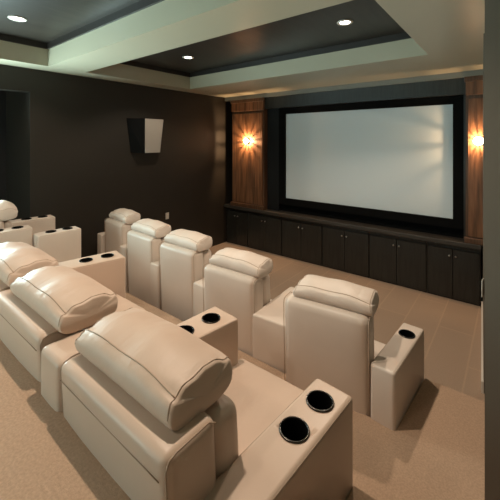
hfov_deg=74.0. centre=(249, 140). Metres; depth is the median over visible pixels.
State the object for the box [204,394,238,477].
cushion
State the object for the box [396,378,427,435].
floor
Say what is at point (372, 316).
cushion
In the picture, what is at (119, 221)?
seat
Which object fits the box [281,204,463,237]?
trim
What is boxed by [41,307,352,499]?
recliner
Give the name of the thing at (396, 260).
media cabinet
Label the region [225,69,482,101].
trim
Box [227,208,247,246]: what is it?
media cabinet
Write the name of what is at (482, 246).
wall
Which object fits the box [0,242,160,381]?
seat
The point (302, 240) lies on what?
media cabinet
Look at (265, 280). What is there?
cushion
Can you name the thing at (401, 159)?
projection screen
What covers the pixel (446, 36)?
ceiling
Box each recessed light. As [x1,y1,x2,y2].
[7,15,26,21]
[183,56,193,58]
[337,19,352,25]
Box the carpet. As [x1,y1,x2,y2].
[0,339,130,499]
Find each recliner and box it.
[0,200,54,245]
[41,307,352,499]
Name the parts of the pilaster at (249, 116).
panel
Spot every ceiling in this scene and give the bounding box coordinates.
[0,0,140,42]
[0,0,484,97]
[130,0,404,72]
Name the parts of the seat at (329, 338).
backrest, seat, armrest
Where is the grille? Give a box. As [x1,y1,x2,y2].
[126,118,144,152]
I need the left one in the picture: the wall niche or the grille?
the wall niche
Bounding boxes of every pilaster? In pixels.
[230,97,266,209]
[464,75,482,245]
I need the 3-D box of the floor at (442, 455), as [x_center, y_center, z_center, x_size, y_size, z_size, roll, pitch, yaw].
[-1.021,1.907,2.720,6.420,0.665,1.905,0,0,38]
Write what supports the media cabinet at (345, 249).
on the floor at (452, 328)
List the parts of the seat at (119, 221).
armrest, backrest, armrest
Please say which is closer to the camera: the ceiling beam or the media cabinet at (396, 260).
the ceiling beam
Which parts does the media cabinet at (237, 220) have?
door, door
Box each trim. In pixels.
[119,32,410,76]
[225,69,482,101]
[265,78,465,108]
[267,108,280,210]
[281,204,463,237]
[464,95,465,236]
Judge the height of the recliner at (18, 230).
0.960 m
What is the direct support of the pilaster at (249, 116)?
on the countertop
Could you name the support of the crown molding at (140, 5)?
attached to the ceiling at (446, 36)
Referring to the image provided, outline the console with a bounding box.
[33,226,80,262]
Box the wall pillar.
[485,0,499,499]
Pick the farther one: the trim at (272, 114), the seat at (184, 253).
the trim at (272, 114)
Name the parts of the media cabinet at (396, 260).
door, door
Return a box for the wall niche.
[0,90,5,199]
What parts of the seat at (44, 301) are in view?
backrest, backrest, armrest, seat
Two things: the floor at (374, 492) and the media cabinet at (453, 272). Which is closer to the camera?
the floor at (374, 492)
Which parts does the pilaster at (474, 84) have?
panel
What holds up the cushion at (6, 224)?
on the recliner at (18, 230)
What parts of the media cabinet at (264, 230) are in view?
door, door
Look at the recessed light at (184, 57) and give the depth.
4.70 m
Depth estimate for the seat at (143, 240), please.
3.56 m
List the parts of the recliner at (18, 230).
backrest, armrest, armrest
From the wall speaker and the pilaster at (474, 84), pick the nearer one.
the pilaster at (474, 84)
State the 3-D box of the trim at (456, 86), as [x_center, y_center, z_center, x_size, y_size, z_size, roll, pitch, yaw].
[1.633,-0.730,5.481,3.270,0.220,0.220,0,0,38]
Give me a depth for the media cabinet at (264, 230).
6.39 m
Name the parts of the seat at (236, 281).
backrest, armrest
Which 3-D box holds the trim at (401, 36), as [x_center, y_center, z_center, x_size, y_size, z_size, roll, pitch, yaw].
[-0.150,-1.155,3.968,3.755,0.070,1.817,0,0,38]
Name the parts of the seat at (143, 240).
backrest, armrest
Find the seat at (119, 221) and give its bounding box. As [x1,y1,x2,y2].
[97,208,140,292]
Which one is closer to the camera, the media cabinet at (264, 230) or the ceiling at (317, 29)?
the ceiling at (317, 29)
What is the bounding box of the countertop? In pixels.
[224,203,481,249]
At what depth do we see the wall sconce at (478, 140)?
4.19 m
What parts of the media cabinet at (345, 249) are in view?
door, door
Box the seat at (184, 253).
[159,229,211,320]
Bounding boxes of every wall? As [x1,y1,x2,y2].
[0,64,231,257]
[482,246,482,300]
[483,33,484,392]
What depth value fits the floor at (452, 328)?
4.00 m
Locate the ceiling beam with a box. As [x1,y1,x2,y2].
[48,0,351,71]
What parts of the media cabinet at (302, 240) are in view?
door, door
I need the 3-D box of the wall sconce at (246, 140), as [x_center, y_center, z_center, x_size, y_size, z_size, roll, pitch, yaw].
[-0.071,0.000,6.575,0.120,0.120,0.100,0,0,38]
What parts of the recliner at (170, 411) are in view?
backrest, armrest, seat, armrest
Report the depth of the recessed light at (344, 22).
3.31 m
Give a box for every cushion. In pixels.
[3,220,12,227]
[202,249,210,273]
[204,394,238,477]
[262,274,269,305]
[372,316,373,359]
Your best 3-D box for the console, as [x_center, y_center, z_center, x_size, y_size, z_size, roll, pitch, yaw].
[-2.037,1.260,3.517,0.174,0.636,0.424,0,0,42]
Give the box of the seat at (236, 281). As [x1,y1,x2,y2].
[202,248,294,373]
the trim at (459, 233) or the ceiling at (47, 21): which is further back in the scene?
the trim at (459, 233)
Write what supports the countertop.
on the media cabinet at (345, 249)
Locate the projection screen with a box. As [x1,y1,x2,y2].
[279,95,463,229]
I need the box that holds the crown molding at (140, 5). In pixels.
[0,0,163,48]
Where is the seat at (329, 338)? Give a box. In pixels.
[283,275,423,430]
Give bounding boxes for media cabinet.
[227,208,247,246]
[248,211,281,255]
[282,217,322,265]
[323,224,369,277]
[370,232,426,292]
[427,241,481,306]
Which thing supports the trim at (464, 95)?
attached to the wall at (482, 246)
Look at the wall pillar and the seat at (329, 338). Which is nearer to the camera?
the wall pillar
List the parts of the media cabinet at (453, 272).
door, door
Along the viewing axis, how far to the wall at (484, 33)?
2.82 m
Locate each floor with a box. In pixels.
[126,292,484,499]
[209,242,484,401]
[347,486,375,499]
[367,485,394,499]
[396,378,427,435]
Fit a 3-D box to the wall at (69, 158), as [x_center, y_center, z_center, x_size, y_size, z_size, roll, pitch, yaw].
[-3.082,0.613,4.548,0.920,3.055,7.700,0,0,38]
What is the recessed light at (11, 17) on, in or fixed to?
in the ceiling at (47, 21)
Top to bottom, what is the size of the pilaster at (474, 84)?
2.170 m
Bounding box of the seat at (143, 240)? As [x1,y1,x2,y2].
[126,218,170,309]
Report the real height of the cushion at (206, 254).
0.532 m
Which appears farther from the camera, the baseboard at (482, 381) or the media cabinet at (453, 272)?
the media cabinet at (453, 272)
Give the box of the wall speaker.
[126,118,162,152]
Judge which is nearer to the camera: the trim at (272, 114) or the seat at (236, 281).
the seat at (236, 281)
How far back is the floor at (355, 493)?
1.19 m
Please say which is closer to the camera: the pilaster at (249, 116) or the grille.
the grille
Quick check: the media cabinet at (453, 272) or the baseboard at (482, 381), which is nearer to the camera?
the baseboard at (482, 381)
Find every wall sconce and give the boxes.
[243,138,249,143]
[473,136,482,145]
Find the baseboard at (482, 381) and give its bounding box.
[481,301,483,393]

